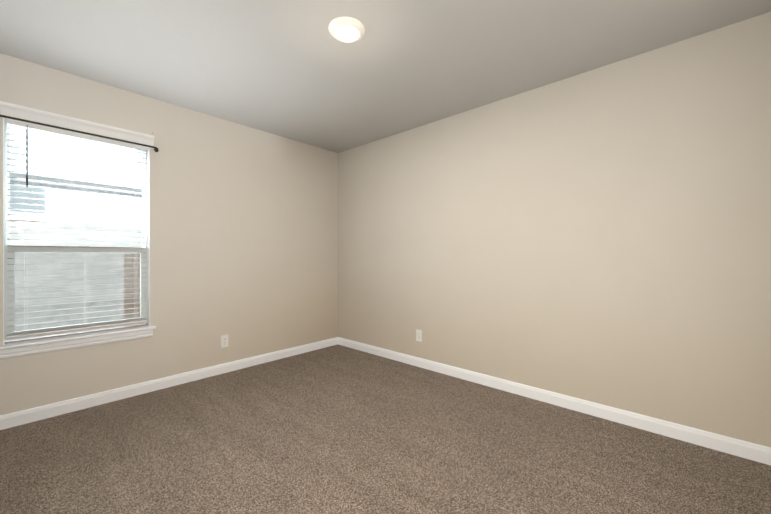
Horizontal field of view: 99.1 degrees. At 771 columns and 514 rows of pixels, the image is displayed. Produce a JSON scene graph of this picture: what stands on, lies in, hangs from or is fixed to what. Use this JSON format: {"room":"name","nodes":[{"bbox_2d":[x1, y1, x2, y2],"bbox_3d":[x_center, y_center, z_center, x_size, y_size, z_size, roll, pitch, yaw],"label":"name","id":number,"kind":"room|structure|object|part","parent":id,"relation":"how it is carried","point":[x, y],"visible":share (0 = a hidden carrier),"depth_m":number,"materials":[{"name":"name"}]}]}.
{"room":"empty bedroom","nodes":[
{"label":"empty bedroom","id":0,"kind":"room"},
{"bbox_2d":[0,53,337,414],"bbox_3d":[-1.770,-0.104,3.033,0.140,2.440,3.300,0,0,42],"label":"wall","id":1,"kind":"structure","parent":0,"point":[244,238],"depth_m":3.03,"materials":[{"name":"beige paint"}]},
{"bbox_2d":[0,101,158,358],"bbox_3d":[-2.239,-0.193,2.450,0.218,1.706,0.917,0,0,42],"label":"window unit","id":2,"kind":"structure","parent":1,"relation":"in","point":[28,119],"depth_m":2.41,"materials":[{"name":"white plastic"}]},
{"bbox_3d":[-2.189,-0.895,2.403,0.082,0.032,0.917,0,0,42],"label":"curtain rod","id":3,"kind":"part","parent":2,"relation":"part of","materials":[{"name":"brown metal"}]},
{"bbox_2d":[0,337,335,429],"bbox_3d":[-1.713,1.070,2.984,0.014,0.091,3.240,0,0,42],"label":"baseboard","id":4,"kind":"structure","parent":1,"relation":"attached to","point":[34,414],"depth_m":2.67,"materials":[{"name":"white wood"}]},
{"bbox_2d":[221,335,227,347],"bbox_3d":[-1.549,0.810,3.169,0.006,0.115,0.070,0,0,42],"label":"outlet","id":5,"kind":"object","parent":1,"relation":"attached to","point":[222,341],"visible":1,"depth_m":3.17,"materials":[{"name":"white plastic"}]},
{"bbox_2d":[0,344,770,513],"bbox_3d":[-0.343,1.169,1.741,3.994,0.100,3.580,0,0,42],"label":"floor","id":6,"kind":"structure","parent":0,"point":[337,429],"depth_m":1.85,"materials":[{"name":"carpet"}]},
{"bbox_2d":[0,0,770,152],"bbox_3d":[-0.343,-1.371,1.736,3.994,0.100,3.580,0,0,42],"label":"ceiling","id":7,"kind":"structure","parent":0,"point":[295,70],"depth_m":2.09,"materials":[{"name":"paint"}]},
{"bbox_2d":[328,17,364,42],"bbox_3d":[-0.225,-1.305,1.913,0.210,0.034,0.210,0,0,42],"label":"recessed light","id":8,"kind":"object","parent":7,"relation":"in","point":[347,29],"visible":0.98,"depth_m":1.88,"materials":[{"name":"white"}]},
{"bbox_2d":[338,12,770,446],"bbox_3d":[0.813,-0.104,3.012,3.994,2.440,0.140,0,0,42],"label":"wall","id":9,"kind":"structure","parent":0,"point":[601,235],"depth_m":2.31,"materials":[{"name":"beige paint"}]},
{"bbox_2d":[416,329,421,341],"bbox_3d":[0.341,0.799,3.344,0.070,0.115,0.006,0,0,42],"label":"outlet","id":10,"kind":"object","parent":9,"relation":"attached to","point":[420,335],"visible":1,"depth_m":3.34,"materials":[{"name":"white plastic"}]},
{"bbox_2d":[336,337,770,464],"bbox_3d":[0.762,1.070,2.958,3.714,0.091,0.014,0,0,42],"label":"baseboard","id":11,"kind":"structure","parent":9,"relation":"attached to","point":[739,448],"depth_m":2.30,"materials":[{"name":"white wood"}]},
{"label":"outside","id":12,"kind":"structure","parent":0,"visible":0},
{"bbox_2d":[10,185,50,216],"bbox_3d":[-5.963,-0.914,5.152,0.060,0.490,1.005,0,0,42],"label":"window","id":13,"kind":"structure","parent":12,"point":[16,187],"depth_m":5.34,"materials":[{"name":"grey"}]},
{"bbox_3d":[-4.151,2.334,6.077,7.450,0.050,14.000,0,0,42],"label":"yard","id":14,"kind":"structure","parent":12,"visible":0},
{"bbox_2d":[4,219,141,341],"bbox_3d":[-4.761,0.845,6.628,0.200,2.926,14.000,0,0,42],"label":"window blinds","id":15,"kind":"object","parent":14,"relation":"on","point":[51,237],"depth_m":5.69,"materials":[{"name":"white plastic"}]},
{"bbox_2d":[10,189,141,226],"bbox_3d":[-4.776,-0.857,6.638,0.160,0.610,14.000,0,0,42],"label":"siding","id":16,"kind":"object","parent":15,"relation":"on","point":[75,221],"depth_m":5.93,"materials":[{"name":"white"}]},
{"bbox_2d":[10,172,141,196],"bbox_3d":[-4.743,-1.257,6.607,0.250,0.190,14.000,0,0,42],"label":"band","id":17,"kind":"object","parent":16,"relation":"on","point":[77,183],"depth_m":5.70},
{"bbox_2d":[124,253,145,326],"bbox_3d":[-3.432,1.116,7.863,0.050,2.379,4.475,0,0,42],"label":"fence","id":18,"kind":"object","parent":14,"relation":"on","point":[128,271],"depth_m":6.27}
]}

